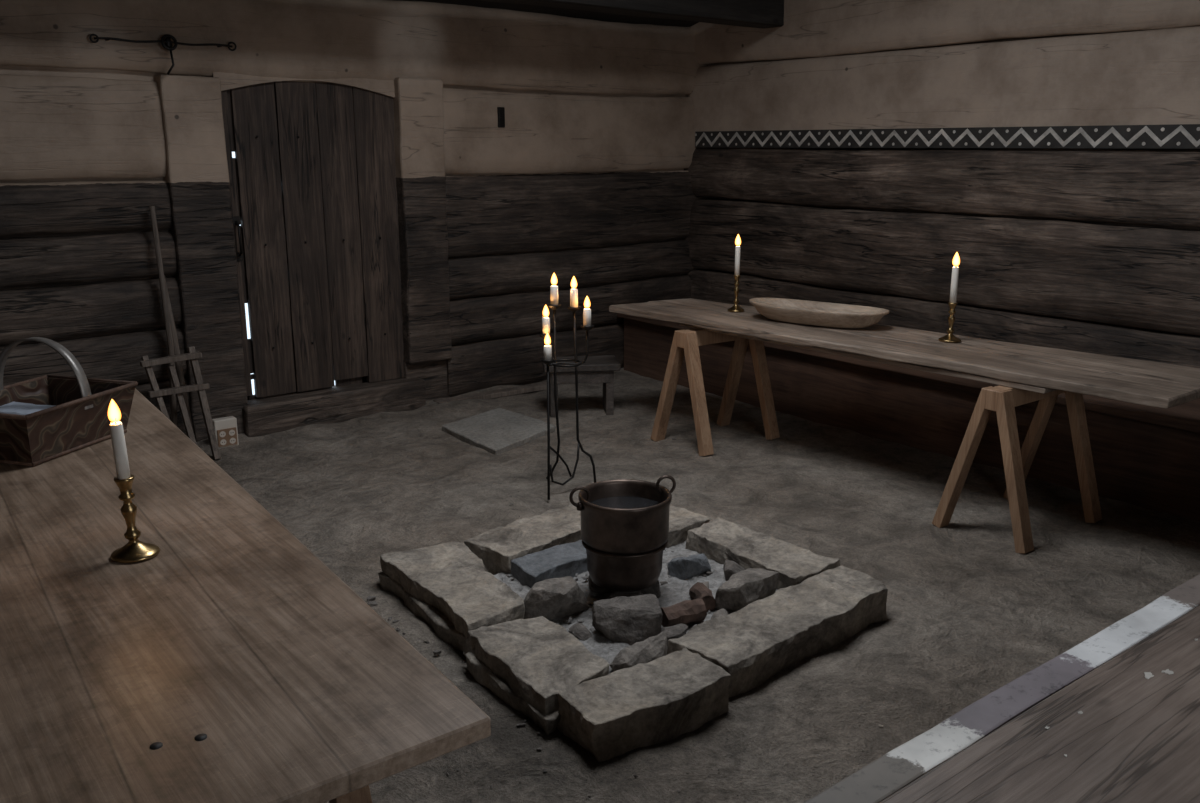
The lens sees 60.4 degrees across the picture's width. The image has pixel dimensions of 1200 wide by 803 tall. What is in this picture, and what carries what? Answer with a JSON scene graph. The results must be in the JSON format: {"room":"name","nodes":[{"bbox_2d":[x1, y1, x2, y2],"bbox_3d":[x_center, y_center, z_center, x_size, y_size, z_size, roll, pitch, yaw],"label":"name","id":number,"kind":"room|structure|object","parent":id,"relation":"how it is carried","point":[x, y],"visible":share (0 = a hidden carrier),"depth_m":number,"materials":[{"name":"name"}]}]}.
{"room":"traditional dwelling","nodes":[
{"label":"traditional dwelling","id":0,"kind":"room"},
{"bbox_2d":[0,0,708,435],"bbox_3d":[-2.043,-1.145,6.160,7.160,2.750,0.256,-11,18,-37],"label":"wall","id":1,"kind":"structure","parent":0,"point":[592,194],"depth_m":6.51,"materials":[{"name":"paint"}]},
{"bbox_2d":[89,34,236,74],"bbox_3d":[-2.343,-1.866,5.552,0.758,0.210,0.136,-11,18,-37],"label":"wall hook","id":2,"kind":"object","parent":1,"relation":"attached to","point":[167,44],"visible":1,"depth_m":5.51,"materials":[{"name":"black metal"}]},
{"bbox_2d":[153,72,451,441],"bbox_3d":[-1.744,-0.917,6.385,1.752,2.141,0.210,-11,18,-37],"label":"trim","id":3,"kind":"structure","parent":1,"relation":"attached to","point":[197,174],"depth_m":6.05,"materials":[{"name":"paint"}]},
{"bbox_2d":[201,76,403,399],"bbox_3d":[-1.746,-0.961,6.352,1.180,2.000,0.122,-11,18,-37],"label":"door","id":4,"kind":"structure","parent":1,"relation":"in","point":[312,179],"depth_m":6.35,"materials":[{"name":"brown wood"}]},
{"bbox_2d":[242,377,425,436],"bbox_3d":[-1.702,0.025,6.607,1.225,0.210,0.251,-11,18,-37],"label":"door threshold","id":5,"kind":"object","parent":1,"relation":"attached to","point":[268,415],"depth_m":6.49,"materials":[{"name":"paint"}]},
{"bbox_2d":[497,107,504,126],"bbox_3d":[-0.668,-1.915,6.936,0.050,0.130,0.030,-11,18,-37],"label":"latch plate","id":6,"kind":"object","parent":1,"relation":"attached to","point":[500,110],"visible":1,"depth_m":6.92,"materials":[{"name":"black metal"}]},
{"bbox_2d":[397,0,698,26],"bbox_3d":[0.259,-2.044,2.857,7.460,0.930,7.800,-11,18,-37],"label":"ceiling","id":7,"kind":"structure","parent":0,"point":[573,13],"depth_m":7.14,"materials":[{"name":"brown wood"}]},
{"bbox_2d":[196,368,1199,802],"bbox_3d":[0.259,0.846,3.575,7.260,0.071,7.600,-11,18,-37],"label":"floor","id":8,"kind":"structure","parent":0,"point":[1006,621],"depth_m":4.54,"materials":[{"name":"grey soil"}]},
{"bbox_2d":[149,206,193,432],"bbox_3d":[-2.402,-0.394,5.771,0.136,1.382,0.084,-11,18,-37],"label":"poles","id":9,"kind":"object","parent":8,"relation":"on","point":[172,340],"visible":0.69,"depth_m":5.75,"materials":[{"name":"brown wood"}]},
{"bbox_2d":[140,346,220,459],"bbox_3d":[-2.310,0.029,5.679,0.331,0.617,0.252,-11,18,-37],"label":"wooden rack","id":10,"kind":"object","parent":8,"relation":"on","point":[192,355],"visible":0.82,"depth_m":5.69,"materials":[{"name":"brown wood"}]},
{"bbox_2d":[212,416,238,448],"bbox_3d":[-2.171,0.181,5.968,0.130,0.170,0.072,-11,18,-37],"label":"outlet box","id":11,"kind":"object","parent":8,"relation":"on","point":[225,428],"visible":0.89,"depth_m":5.94,"materials":[{"name":"white plastic"}]},
{"bbox_2d":[0,388,490,802],"bbox_3d":[-1.378,0.659,2.852,0.899,0.757,3.117,-10,17,-35],"label":"table","id":12,"kind":"object","parent":8,"relation":"on","point":[230,663],"visible":0.81,"depth_m":1.97,"materials":[{"name":"brown wood"}]},
{"bbox_2d":[0,337,137,466],"bbox_3d":[-1.815,-0.028,3.320,0.386,0.351,0.486,4,15,16],"label":"basket","id":13,"kind":"object","parent":12,"relation":"on","point":[45,418],"visible":1,"depth_m":3.29,"materials":[{"name":"brown wood"}]},
{"bbox_2d":[109,418,159,562],"bbox_3d":[-1.109,0.179,2.413,0.110,0.385,0.110,-11,18,-37],"label":"brass candlestick","id":14,"kind":"object","parent":12,"relation":"on","point":[135,550],"visible":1,"depth_m":2.41,"materials":[{"name":"metal"}]},
{"bbox_2d":[433,382,546,403],"bbox_3d":[-0.720,-0.054,7.193,0.954,0.037,0.094,-10,17,-35],"label":"board","id":15,"kind":"object","parent":8,"relation":"on","point":[538,386],"visible":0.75,"depth_m":7.17,"materials":[{"name":"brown wood"}]},
{"bbox_2d":[442,408,555,454],"bbox_3d":[-0.616,0.174,6.306,0.575,0.048,0.806,-11,18,-37],"label":"stone slab","id":16,"kind":"object","parent":8,"relation":"on","point":[499,430],"depth_m":6.24,"materials":[{"name":"grey stone"}]},
{"bbox_2d":[539,285,595,499],"bbox_3d":[-0.216,-0.093,5.130,0.317,1.100,0.304,-11,18,-37],"label":"candelabra","id":17,"kind":"object","parent":8,"relation":"on","point":[548,360],"visible":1,"depth_m":5.06,"materials":[{"name":"metal"}]},
{"bbox_2d":[542,355,620,416],"bbox_3d":[-0.126,-0.100,6.732,0.496,0.347,0.298,-2,14,-7],"label":"stool","id":18,"kind":"object","parent":8,"relation":"on","point":[596,369],"visible":0.78,"depth_m":6.60,"materials":[{"name":"brown wood"}]},
{"bbox_2d":[378,501,887,761],"bbox_3d":[0.084,0.710,3.911,1.576,0.190,1.626,-11,18,-37],"label":"stone hearth","id":19,"kind":"object","parent":8,"relation":"on","point":[591,663],"visible":0.84,"depth_m":3.59,"materials":[{"name":"grey stone"}]},
{"bbox_2d":[569,475,675,591],"bbox_3d":[0.093,0.493,3.878,0.349,0.401,0.349,7,15,25],"label":"cooking pot","id":20,"kind":"object","parent":19,"relation":"on","point":[625,522],"visible":1,"depth_m":3.77,"materials":[{"name":"metal"}]},
{"bbox_2d":[661,582,715,626],"bbox_3d":[0.334,0.747,3.754,0.147,0.096,0.333,9,16,31],"label":"rocks","id":21,"kind":"object","parent":19,"relation":"on","point":[686,612],"visible":0.9,"depth_m":3.68,"materials":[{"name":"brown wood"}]},
{"bbox_2d":[239,388,1182,802],"bbox_3d":[0.125,0.574,4.718,3.879,0.018,4.986,-11,18,-37],"label":"debris","id":22,"kind":"object","parent":8,"relation":"on","point":[372,603],"visible":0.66,"depth_m":3.63,"materials":[{"name":"stone"}]},
{"bbox_2d":[609,298,1199,553],"bbox_3d":[1.316,0.029,5.378,0.801,0.762,3.293,-13,19,-42],"label":"trestle table","id":23,"kind":"object","parent":8,"relation":"on","point":[1024,374],"visible":0.97,"depth_m":4.80,"materials":[{"name":"brown wood"}]},
{"bbox_2d":[728,246,743,311],"bbox_3d":[0.798,-0.750,5.997,0.099,0.448,0.099,-11,18,-37],"label":"brass candlestick","id":24,"kind":"object","parent":23,"relation":"on","point":[735,308],"visible":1,"depth_m":6.00,"materials":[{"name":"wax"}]},
{"bbox_2d":[749,297,888,327],"bbox_3d":[1.183,-0.479,5.629,0.800,0.100,0.303,11,18,37],"label":"trough","id":25,"kind":"object","parent":23,"relation":"on","point":[826,314],"visible":1,"depth_m":5.56,"materials":[{"name":"brown wood"}]},
{"bbox_2d":[938,266,960,342],"bbox_3d":[1.741,-0.517,5.076,0.110,0.440,0.110,-11,18,-37],"label":"brass candlestick","id":26,"kind":"object","parent":23,"relation":"on","point":[952,303],"visible":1,"depth_m":5.08,"materials":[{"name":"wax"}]},
{"bbox_2d":[617,313,1199,521],"bbox_3d":[2.641,0.160,5.426,0.778,0.493,7.124,-11,18,-37],"label":"bench","id":27,"kind":"object","parent":8,"relation":"on","point":[1146,457],"visible":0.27,"depth_m":5.80,"materials":[{"name":"brown wood"}]},
{"bbox_2d":[804,574,1199,802],"bbox_3d":[1.582,0.846,2.093,3.252,0.758,0.845,-11,18,-37],"label":"table","id":28,"kind":"object","parent":8,"relation":"on","point":[1114,717],"visible":1,"depth_m":1.70,"materials":[{"name":"brown wood"}]},
{"bbox_2d":[682,0,1199,367],"bbox_3d":[3.050,-1.336,5.375,0.261,3.420,7.700,-11,18,-37],"label":"wall","id":29,"kind":"structure","parent":0,"point":[1088,250],"depth_m":6.26,"materials":[{"name":"paint"}]},
{"bbox_2d":[695,124,1199,148],"bbox_3d":[2.995,-1.358,5.279,0.033,0.120,7.230,-11,18,-37],"label":"trim","id":30,"kind":"structure","parent":29,"relation":"attached to","point":[1180,136],"depth_m":6.19,"materials":[{"name":"paint"}]},
{"bbox_3d":[-2.601,-0.257,1.034,0.243,3.420,7.700,-11,18,-37],"label":"wall","id":31,"kind":"structure","parent":0,"visible":0},
{"bbox_2d":[480,0,783,28],"bbox_3d":[-1.511,-2.204,5.124,7.065,0.202,0.224,-11,18,-37],"label":"ceiling beam","id":32,"kind":"structure","parent":31,"relation":"attached to","point":[763,14],"depth_m":6.65,"materials":[{"name":"brown wood"}]}
]}

